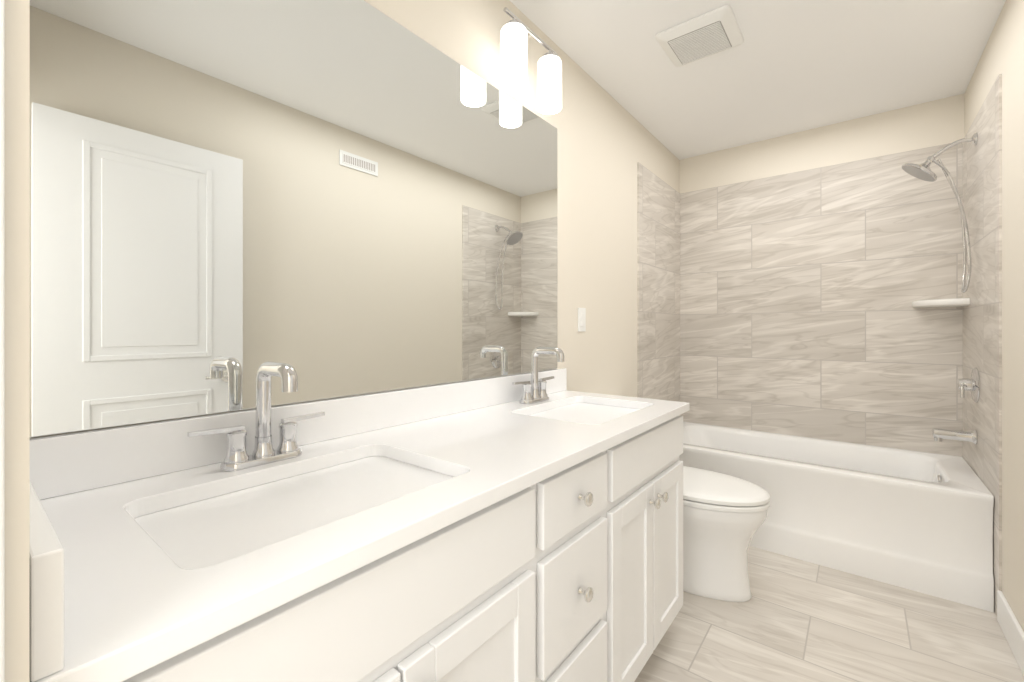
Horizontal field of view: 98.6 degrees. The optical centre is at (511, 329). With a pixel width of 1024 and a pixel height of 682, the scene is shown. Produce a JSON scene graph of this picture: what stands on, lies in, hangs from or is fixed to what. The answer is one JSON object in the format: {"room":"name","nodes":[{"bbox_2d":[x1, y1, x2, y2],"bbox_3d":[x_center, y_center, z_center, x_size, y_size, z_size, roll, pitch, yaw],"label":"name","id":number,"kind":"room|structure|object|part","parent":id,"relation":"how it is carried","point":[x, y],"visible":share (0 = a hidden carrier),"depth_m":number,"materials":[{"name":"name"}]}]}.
{"room":"bathroom","nodes":[
{"label":"bathroom","id":0,"kind":"room"},
{"bbox_2d":[5,0,29,681],"bbox_3d":[-0.629,-0.054,0.465,0.580,2.456,0.120,0,0,38],"label":"wall","id":1,"kind":"structure","parent":0,"point":[17,340],"depth_m":0.33,"materials":[{"name":"beige paint"}]},
{"bbox_2d":[30,474,69,681],"bbox_3d":[-0.584,0.230,0.520,0.538,0.099,0.019,0,0,38],"label":"backsplash","id":2,"kind":"structure","parent":1,"relation":"attached to","point":[49,548],"depth_m":0.36,"materials":[{"name":"white stone"}]},
{"bbox_2d":[30,0,678,438],"bbox_3d":[-0.281,-0.054,1.471,0.120,2.456,5.090,0,0,38],"label":"wall","id":3,"kind":"structure","parent":0,"point":[606,142],"depth_m":2.19,"materials":[{"name":"beige paint"}]},
{"bbox_2d":[30,374,529,497],"bbox_3d":[-0.283,0.230,1.351,0.020,0.099,1.696,0,0,38],"label":"backsplash","id":4,"kind":"structure","parent":3,"relation":"attached to","point":[70,463],"depth_m":0.87,"materials":[{"name":"white stone"}]},
{"bbox_2d":[30,0,556,437],"bbox_3d":[-0.305,-0.361,1.336,0.005,1.079,1.641,0,0,38],"label":"mirror","id":5,"kind":"object","parent":3,"relation":"attached to","point":[326,199],"visible":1,"depth_m":1.01,"materials":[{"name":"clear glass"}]},
{"bbox_2d":[500,7,561,114],"bbox_3d":[0.056,-1.024,1.676,0.152,0.295,0.330,0,0,38],"label":"sconce","id":6,"kind":"object","parent":3,"relation":"attached to","point":[514,36],"visible":1,"depth_m":1.61,"materials":[{"name":"white glass"}]},
{"bbox_2d":[578,308,585,331],"bbox_3d":[0.344,-0.046,2.156,0.010,0.116,0.070,0,0,38],"label":"light switch","id":7,"kind":"object","parent":3,"relation":"attached to","point":[581,319],"visible":1,"depth_m":2.15,"materials":[{"name":"white plastic"}]},
{"bbox_2d":[637,162,679,401],"bbox_3d":[1.021,0.075,3.015,0.008,2.197,0.796,0,0,38],"label":"tile","id":8,"kind":"structure","parent":3,"relation":"attached to","point":[658,288],"depth_m":2.95,"materials":[{"name":"beige tile"}]},
{"bbox_2d":[509,0,1005,159],"bbox_3d":[0.362,-1.322,0.963,1.760,0.080,5.090,0,0,38],"label":"ceiling","id":9,"kind":"structure","parent":0,"point":[786,67],"depth_m":2.10,"materials":[{"name":"white paint"}]},
{"bbox_2d":[655,5,743,66],"bbox_3d":[0.828,-1.266,1.939,0.300,0.028,0.300,0,0,38],"label":"fan","id":10,"kind":"object","parent":9,"relation":"attached to","point":[710,33],"visible":1,"depth_m":1.90,"materials":[{"name":"white plastic"}]},
{"bbox_2d":[679,94,963,193],"bbox_3d":[1.903,-0.054,2.913,1.520,2.456,0.120,0,0,38],"label":"wall","id":11,"kind":"structure","parent":0,"point":[926,124],"depth_m":2.75,"materials":[{"name":"beige paint"}]},
{"bbox_2d":[680,143,962,456],"bbox_3d":[1.863,0.075,2.862,1.520,2.197,0.008,0,0,38],"label":"tile","id":12,"kind":"structure","parent":11,"relation":"attached to","point":[800,293],"depth_m":2.76,"materials":[{"name":"beige tile"}]},
{"bbox_2d":[912,298,969,307],"bbox_3d":[2.305,-0.141,2.376,0.205,0.037,0.205,0,0,38],"label":"corner shelf","id":13,"kind":"object","parent":11,"relation":"attached to","point":[957,302],"visible":0.98,"depth_m":2.32,"materials":[{"name":"white ceramic"}]},
{"bbox_2d":[634,546,1023,681],"bbox_3d":[0.362,1.204,0.963,1.760,0.060,5.090,0,0,38],"label":"floor","id":14,"kind":"structure","parent":0,"point":[794,620],"depth_m":1.68,"materials":[{"name":"tile"}]},
{"bbox_2d":[98,410,688,681],"bbox_3d":[-0.066,0.743,1.174,0.580,0.864,1.685,0,0,38],"label":"bathroom vanity","id":15,"kind":"object","parent":14,"relation":"on","point":[526,527],"depth_m":0.83,"materials":[{"name":"white paint"}]},
{"bbox_2d":[38,390,689,681],"bbox_3d":[-0.070,0.296,1.183,0.563,0.030,1.696,0,0,38],"label":"countertop","id":16,"kind":"structure","parent":15,"relation":"on","point":[136,592],"depth_m":0.65,"materials":[{"name":"white stone"}]},
{"bbox_2d":[186,361,325,473],"bbox_3d":[-0.484,0.173,0.899,0.159,0.213,0.266,0,0,38],"label":"faucet","id":17,"kind":"object","parent":16,"relation":"on","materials":[{"name":"silver metal"}]},
{"bbox_2d":[146,450,449,561],"bbox_3d":[-0.351,0.378,0.793,0.354,0.158,0.504,0,0,38],"label":"sink","id":18,"kind":"object","parent":16,"relation":"in","point":[219,521],"depth_m":0.79,"materials":[{"name":"white ceramic"}]},
{"bbox_2d":[510,346,565,405],"bbox_3d":[0.129,0.173,1.676,0.159,0.213,0.266,0,0,38],"label":"faucet","id":19,"kind":"object","parent":16,"relation":"on","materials":[{"name":"silver metal"}]},
{"bbox_2d":[530,398,633,421],"bbox_3d":[0.263,0.378,1.570,0.354,0.158,0.504,0,0,38],"label":"sink","id":20,"kind":"object","parent":16,"relation":"in","point":[583,410],"depth_m":1.67,"materials":[{"name":"white ceramic"}]},
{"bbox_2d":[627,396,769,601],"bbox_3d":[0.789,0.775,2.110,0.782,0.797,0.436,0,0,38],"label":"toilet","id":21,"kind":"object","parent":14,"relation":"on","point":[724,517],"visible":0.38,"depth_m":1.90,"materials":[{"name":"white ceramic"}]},
{"bbox_3d":[0.874,0.729,2.043,0.566,0.058,0.408,0,0,38],"label":"seat","id":22,"kind":"part","parent":21,"relation":"part of","materials":[{"name":"white plastic"}]},
{"bbox_2d":[679,422,993,611],"bbox_3d":[1.634,0.934,2.572,1.500,0.479,0.728,0,0,38],"label":"bathtub","id":23,"kind":"object","parent":14,"relation":"on","point":[919,521],"visible":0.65,"depth_m":2.14,"materials":[{"name":"white ceramic"}]},
{"bbox_2d":[964,0,1023,630],"bbox_3d":[1.006,-0.054,0.454,0.120,2.456,5.090,0,0,38],"label":"wall","id":24,"kind":"structure","parent":0,"point":[1003,53],"depth_m":1.65,"materials":[{"name":"beige paint"}]},
{"bbox_2d":[963,74,1001,615],"bbox_3d":[2.207,0.075,2.078,0.008,2.197,0.796,0,0,38],"label":"tile","id":25,"kind":"structure","parent":24,"relation":"attached to","point":[982,207],"depth_m":1.94,"materials":[{"name":"beige tile"}]},
{"bbox_2d":[902,132,977,292],"bbox_3d":[2.120,-0.558,2.193,0.269,0.767,0.164,0,0,38],"label":"shower head","id":26,"kind":"object","parent":25,"relation":"attached to","point":[923,171],"visible":1,"depth_m":2.15},
{"bbox_2d":[932,428,977,444],"bbox_3d":[2.166,0.521,2.157,0.153,0.072,0.068,0,0,38],"label":"tub spout","id":27,"kind":"object","parent":25,"relation":"attached to","point":[939,434],"visible":1,"depth_m":2.14,"materials":[{"name":"silver metal"}]},
{"bbox_2d":[957,367,979,402],"bbox_3d":[2.199,0.269,2.128,0.065,0.170,0.174,0,0,38],"label":"shower valve","id":28,"kind":"object","parent":25,"relation":"attached to","point":[972,384],"visible":1,"depth_m":2.10,"materials":[{"name":"silver metal"}]},
{"bbox_2d":[997,590,1023,675],"bbox_3d":[1.163,1.111,0.761,0.014,0.125,2.566,0,0,38],"label":"baseboard","id":29,"kind":"structure","parent":24,"relation":"attached to","point":[1011,628],"depth_m":1.57,"materials":[{"name":"white paint"}]},
{"bbox_3d":[-0.052,-1.084,0.010,0.890,0.396,0.120,0,0,38],"label":"wall","id":30,"kind":"structure","parent":0,"visible":0},
{"bbox_2d":[0,0,4,681],"bbox_3d":[-0.065,0.114,0.001,1.000,2.120,0.123,0,0,38],"label":"door frame","id":31,"kind":"structure","parent":30,"relation":"attached to","point":[2,340],"depth_m":0.31,"materials":[{"name":"white paint"}]}
]}

